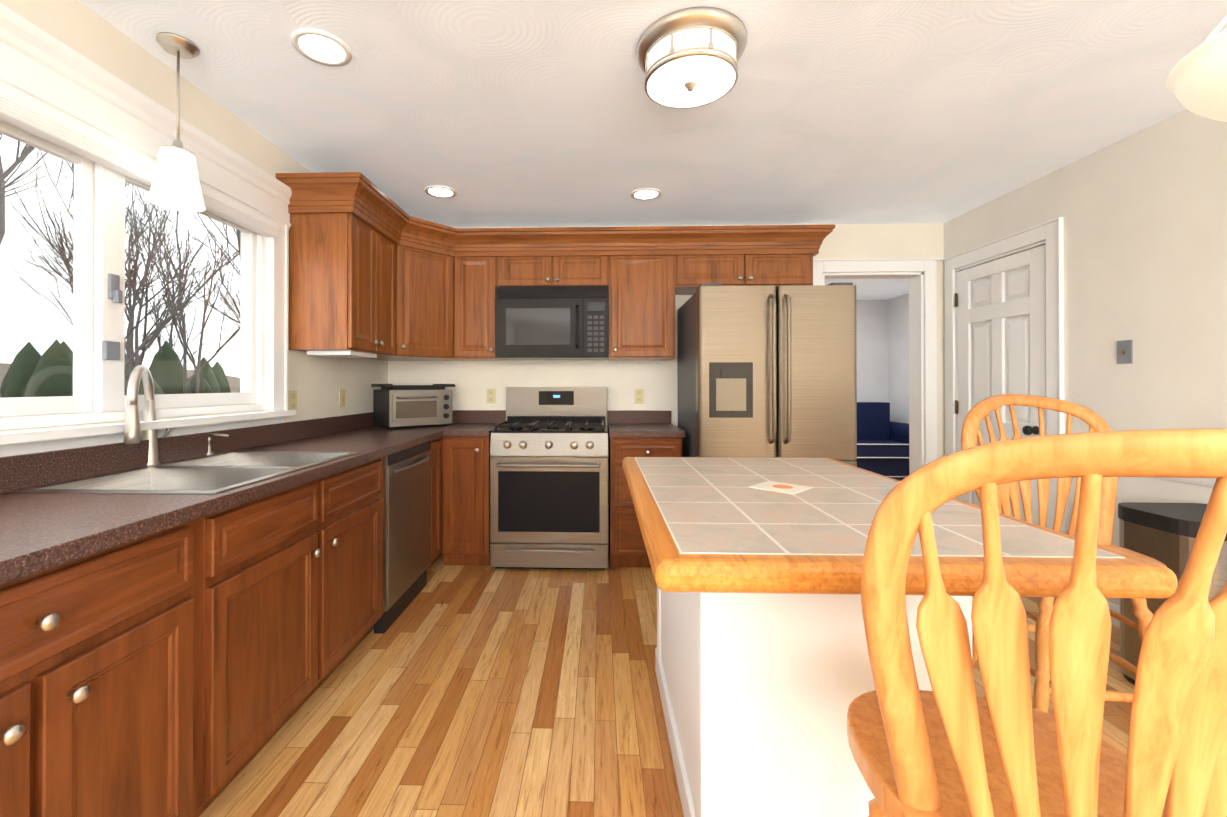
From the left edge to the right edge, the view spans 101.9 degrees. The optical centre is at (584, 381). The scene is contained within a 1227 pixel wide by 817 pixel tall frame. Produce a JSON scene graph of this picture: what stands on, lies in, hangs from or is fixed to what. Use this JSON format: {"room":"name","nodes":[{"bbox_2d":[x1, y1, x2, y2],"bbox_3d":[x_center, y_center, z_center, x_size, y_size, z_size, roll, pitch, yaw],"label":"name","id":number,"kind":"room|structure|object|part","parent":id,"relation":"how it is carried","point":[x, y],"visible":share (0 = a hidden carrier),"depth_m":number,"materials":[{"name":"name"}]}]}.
{"room":"kitchen","nodes":[
{"label":"kitchen","id":0,"kind":"room"},
{"bbox_2d":[0,0,387,432],"bbox_3d":[-1.718,-0.002,0.606,0.150,2.440,6.900,0,0,2],"label":"wall","id":1,"kind":"structure","parent":0,"point":[317,383],"depth_m":2.11,"materials":[{"name":"beige paint"}]},
{"bbox_2d":[0,3,295,456],"bbox_3d":[-1.647,-0.382,1.597,0.188,1.260,2.083,0,0,2],"label":"window","id":2,"kind":"structure","parent":1,"relation":"in","point":[107,134],"depth_m":1.72,"materials":[{"name":"painted wood"},{"name":"glass"}]},
{"bbox_3d":[-1.690,-0.343,1.609,0.039,0.790,1.683,0,0,2],"label":"glass","id":3,"kind":"part","parent":2,"relation":"part of","materials":[{"name":"clear glass"}]},
{"bbox_3d":[-1.687,-0.334,1.598,0.110,0.945,1.823,0,0,2],"label":"frame","id":4,"kind":"part","parent":2,"relation":"part of","materials":[{"name":"white"}]},
{"bbox_2d":[0,84,276,237],"bbox_3d":[-1.601,-0.769,1.598,0.058,0.074,1.815,0,0,2],"label":"blind","id":5,"kind":"object","parent":2,"relation":"attached to","point":[19,110],"depth_m":1.62,"materials":[{"name":"white fabric"}]},
{"bbox_2d":[288,390,296,410],"bbox_3d":[-1.573,0.104,2.682,0.008,0.115,0.070,0,0,2],"label":"electrical outlet","id":6,"kind":"object","parent":1,"relation":"attached to","point":[292,399],"visible":0.85,"depth_m":2.68,"materials":[{"name":"beige plastic"}]},
{"bbox_2d":[339,389,344,407],"bbox_3d":[-1.555,0.106,3.201,0.011,0.115,0.070,0,0,2],"label":"outlet","id":7,"kind":"object","parent":1,"relation":"attached to","point":[341,397],"visible":1,"depth_m":3.19,"materials":[{"name":"beige plastic"}]},
{"bbox_2d":[79,0,1226,299],"bbox_3d":[1.320,-1.253,2.243,6.120,0.080,10.350,0,0,2],"label":"ceiling","id":8,"kind":"structure","parent":0,"point":[521,112],"depth_m":2.15,"materials":[{"name":"white paint"}]},
{"bbox_2d":[148,32,204,211],"bbox_3d":[-1.461,-0.926,1.788,0.160,0.578,0.160,0,0,2],"label":"light","id":9,"kind":"object","parent":8,"relation":"hanging from","point":[175,185],"visible":1,"depth_m":1.76,"materials":[{"name":"white glass"}]},
{"bbox_2d":[291,28,351,65],"bbox_3d":[-0.953,-1.211,1.809,0.195,0.007,0.195,0,0,-43],"label":"recessed light","id":10,"kind":"object","parent":8,"relation":"in","point":[321,47],"depth_m":1.80,"materials":[{"name":"white glass"}]},
{"bbox_2d":[425,185,456,197],"bbox_3d":[-0.911,-1.204,3.158,0.195,0.007,0.195,0,0,-43],"label":"recessed light","id":11,"kind":"object","parent":8,"relation":"in","point":[437,191],"depth_m":3.15,"materials":[{"name":"white glass"}]},
{"bbox_2d":[631,188,661,199],"bbox_3d":[0.399,-1.204,3.197,0.195,0.007,0.195,0,0,-43],"label":"recessed light","id":12,"kind":"object","parent":8,"relation":"in","point":[644,193],"depth_m":3.19,"materials":[{"name":"white glass"}]},
{"bbox_2d":[636,6,746,108],"bbox_3d":[0.386,-1.136,1.806,0.392,0.158,0.392,0,0,2],"label":"flush-mount ceiling light","id":13,"kind":"object","parent":8,"relation":"attached to","point":[687,58],"visible":1,"depth_m":1.70,"materials":[{"name":"white glass"}]},
{"bbox_2d":[1166,14,1226,121],"bbox_3d":[1.662,-0.914,1.077,0.524,0.610,0.524,0,0,2],"label":"pendant light","id":14,"kind":"object","parent":8,"relation":"hanging from","point":[1196,82],"visible":1,"depth_m":1.17,"materials":[{"name":"beige glass"}]},
{"bbox_2d":[388,223,943,541],"bbox_3d":[0.672,0.015,3.908,4.420,2.440,0.150,0,0,2],"label":"wall","id":15,"kind":"structure","parent":0,"point":[620,380],"depth_m":3.84,"materials":[{"name":"beige paint"}]},
{"bbox_2d":[487,389,495,402],"bbox_3d":[-0.725,0.110,3.871,0.070,0.115,0.008,0,0,2],"label":"electrical outlet","id":16,"kind":"object","parent":15,"relation":"attached to","point":[491,395],"visible":1,"depth_m":3.87,"materials":[{"name":"beige plastic"}]},
{"bbox_2d":[495,286,607,359],"bbox_3d":[-0.220,-0.416,3.633,0.787,0.496,0.450,0,0,2],"label":"microwave","id":17,"kind":"object","parent":15,"relation":"attached to","point":[551,322],"visible":1,"depth_m":3.45,"materials":[{"name":"black metal"}]},
{"bbox_2d":[635,389,643,403],"bbox_3d":[0.424,0.110,3.835,0.070,0.115,0.008,0,0,2],"label":"electrical outlet","id":18,"kind":"object","parent":15,"relation":"attached to","point":[639,396],"visible":1,"depth_m":3.83,"materials":[{"name":"beige plastic"}]},
{"bbox_2d":[199,478,1134,816],"bbox_3d":[1.320,1.257,2.230,6.120,0.060,10.350,0,0,2],"label":"floor","id":19,"kind":"structure","parent":0,"point":[471,692],"depth_m":1.83,"materials":[{"name":"laminate"}]},
{"bbox_2d":[0,172,834,816],"bbox_3d":[0.005,0.075,1.625,3.277,2.296,4.447,0,0,2],"label":"kitchen cabinets","id":20,"kind":"object","parent":19,"relation":"on","point":[188,622],"visible":0.85,"depth_m":1.78,"materials":[{"name":"brown wood"}]},
{"bbox_2d":[123,365,170,465],"bbox_3d":[-1.564,0.124,1.778,0.132,0.364,0.246,0,0,2],"label":"sink faucet","id":21,"kind":"object","parent":20,"relation":"on","point":[152,450],"depth_m":1.78,"materials":[{"name":"silver metal"}]},
{"bbox_2d":[9,451,360,493],"bbox_3d":[-1.310,0.401,1.786,0.624,0.190,0.834,0,0,2],"label":"sink","id":22,"kind":"object","parent":20,"relation":"in","point":[207,472],"depth_m":1.76,"materials":[{"name":"silver metal"}]},
{"bbox_2d":[207,433,228,455],"bbox_3d":[-1.548,0.262,2.090,0.104,0.091,0.038,0,0,2],"label":"soap dispenser","id":23,"kind":"object","parent":20,"relation":"on","point":[211,437],"depth_m":2.09,"materials":[{"name":"silver metal"}]},
{"bbox_2d":[0,410,684,584],"bbox_3d":[-0.503,0.280,1.640,2.207,0.140,4.447,0,0,2],"label":"countertop","id":24,"kind":"structure","parent":20,"relation":"on","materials":[{"name":"stone"}]},
{"bbox_2d":[374,441,430,633],"bbox_3d":[-1.208,0.795,2.729,0.616,0.868,0.615,0,0,2],"label":"dishwasher","id":25,"kind":"object","parent":20,"relation":"in","point":[406,471],"depth_m":2.62,"materials":[{"name":"silver metal"}]},
{"bbox_2d":[371,384,454,428],"bbox_3d":[-1.213,0.167,3.552,0.510,0.304,0.367,0,0,-40],"label":"toaster oven","id":26,"kind":"object","parent":20,"relation":"on","point":[394,406],"visible":1,"depth_m":3.42,"materials":[{"name":"silver metal"}]},
{"bbox_3d":[0.066,-0.977,3.173,3.250,0.175,1.360,0,0,2],"label":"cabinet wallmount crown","id":27,"kind":"part","parent":20,"relation":"part of","materials":[{"name":"brown wood"}]},
{"bbox_2d":[490,387,607,569],"bbox_3d":[-0.219,0.635,3.493,0.765,1.195,0.719,0,0,2],"label":"range","id":28,"kind":"object","parent":19,"relation":"on","point":[549,478],"visible":1,"depth_m":3.21,"materials":[{"name":"silver metal"}]},
{"bbox_2d":[678,282,856,466],"bbox_3d":[1.151,0.325,3.301,0.925,1.815,0.908,0,0,2],"label":"refrigerator","id":29,"kind":"object","parent":19,"relation":"on","point":[767,371],"visible":0.65,"depth_m":2.92,"materials":[{"name":"metal"}]},
{"bbox_2d":[855,402,908,477],"bbox_3d":[3.505,0.729,6.671,1.720,0.960,0.981,0,0,2],"label":"sofa","id":30,"kind":"object","parent":19,"relation":"on","point":[882,444],"visible":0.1,"depth_m":6.36,"materials":[{"name":"blue fabric"}]},
{"bbox_2d":[623,457,1177,816],"bbox_3d":[0.597,0.771,1.515,0.900,0.904,1.310,0,0,2],"label":"kitchen island","id":31,"kind":"object","parent":19,"relation":"on","point":[764,675],"visible":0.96,"depth_m":1.19,"materials":[{"name":"white wood"}]},
{"bbox_2d":[847,428,1226,816],"bbox_3d":[0.630,0.632,0.701,0.533,1.178,0.548,0,0,2],"label":"stool","id":32,"kind":"object","parent":19,"relation":"on","point":[951,744],"visible":1,"depth_m":0.58,"materials":[{"name":"brown wood"}]},
{"bbox_2d":[961,394,1166,712],"bbox_3d":[1.744,0.638,1.823,0.533,1.178,0.548,0,0,2],"label":"stool","id":33,"kind":"object","parent":19,"relation":"on","point":[1007,493],"visible":0.38,"depth_m":1.92,"materials":[{"name":"brown wood"}]},
{"bbox_2d":[1118,502,1226,684],"bbox_3d":[2.424,0.868,1.930,0.433,0.715,0.354,0,0,2],"label":"trash can","id":34,"kind":"object","parent":19,"relation":"on","point":[1165,534],"visible":0.42,"depth_m":1.94,"materials":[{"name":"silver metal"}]},
{"bbox_2d":[856,299,887,402],"bbox_3d":[2.539,0.033,7.300,4.000,2.440,0.150,0,0,2],"label":"wall","id":35,"kind":"structure","parent":0,"point":[882,334],"depth_m":7.18,"materials":[{"name":"white paint"}]},
{"bbox_2d":[888,293,908,423],"bbox_3d":[4.409,0.023,5.515,0.150,2.440,3.300,0,0,2],"label":"wall","id":36,"kind":"structure","parent":0,"point":[898,307],"depth_m":6.92,"materials":[{"name":"white paint"}]},
{"bbox_2d":[944,109,1226,605],"bbox_3d":[2.698,-0.003,0.393,0.150,2.440,6.750,0,0,2],"label":"wall","id":37,"kind":"structure","parent":0,"point":[1143,213],"depth_m":2.39,"materials":[{"name":"beige paint"}]},
{"bbox_2d":[955,293,957,413],"bbox_3d":[2.716,0.209,3.631,0.015,1.710,0.026,0,0,2],"label":"closet door hinges","id":38,"kind":"object","parent":37,"relation":"attached to","point":[956,305],"visible":0.67,"depth_m":3.62,"materials":[{"name":"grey metal"}]},
{"bbox_2d":[957,244,1046,527],"bbox_3d":[2.694,0.211,3.268,0.105,2.030,0.720,0,0,2],"label":"closet door","id":39,"kind":"structure","parent":37,"relation":"in","point":[1001,327],"depth_m":3.22,"materials":[{"name":"white wood"}]},
{"bbox_3d":[2.668,0.290,2.973,0.070,0.057,0.058,0,0,2],"label":"knob","id":40,"kind":"part","parent":39,"relation":"part of","materials":[{"name":"black metal"}]},
{"bbox_2d":[1108,602,1119,627],"bbox_3d":[2.603,1.165,-0.031,0.015,0.100,5.635,0,0,2],"label":"baseboard","id":41,"kind":"structure","parent":37,"relation":"attached to","point":[1115,608],"depth_m":2.49,"materials":[{"name":"white wood"}]},
{"bbox_2d":[1117,340,1132,363],"bbox_3d":[2.683,-0.148,2.470,0.008,0.115,0.070,0,0,2],"label":"light switch","id":42,"kind":"object","parent":37,"relation":"attached to","point":[1124,351],"visible":1,"depth_m":2.46,"materials":[{"name":"grey plastic"}]},
{"bbox_2d":[1152,477,1215,487],"bbox_3d":[2.595,0.401,-0.020,0.030,0.078,5.622,0,0,2],"label":"trim","id":43,"kind":"structure","parent":37,"relation":"attached to","point":[1207,482],"depth_m":2.16,"materials":[{"name":"white wood"}]},
{"label":"outside","id":44,"kind":"structure","parent":0,"visible":0},
{"bbox_2d":[0,363,239,392],"bbox_3d":[-25.468,1.021,20.652,47.980,5.400,80.000,0,0,2],"label":"ground","id":45,"kind":"structure","parent":44,"point":[235,380],"depth_m":49.56,"materials":[{"name":"brown"}]},
{"bbox_2d":[0,339,239,397],"bbox_3d":[-24.395,0.162,27.362,18.547,7.387,40.834,0,0,2],"label":"evergreen trees","id":46,"kind":"object","parent":45,"relation":"on","point":[61,376],"depth_m":26.84,"materials":[{"name":"green plant"}]},
{"bbox_2d":[0,134,240,397],"bbox_3d":[-20.100,-5.543,19.623,31.137,18.548,33.450,0,0,2],"label":"trees","id":47,"kind":"object","parent":45,"relation":"on","point":[168,302],"depth_m":24.27,"materials":[{"name":"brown plant"}]}
]}

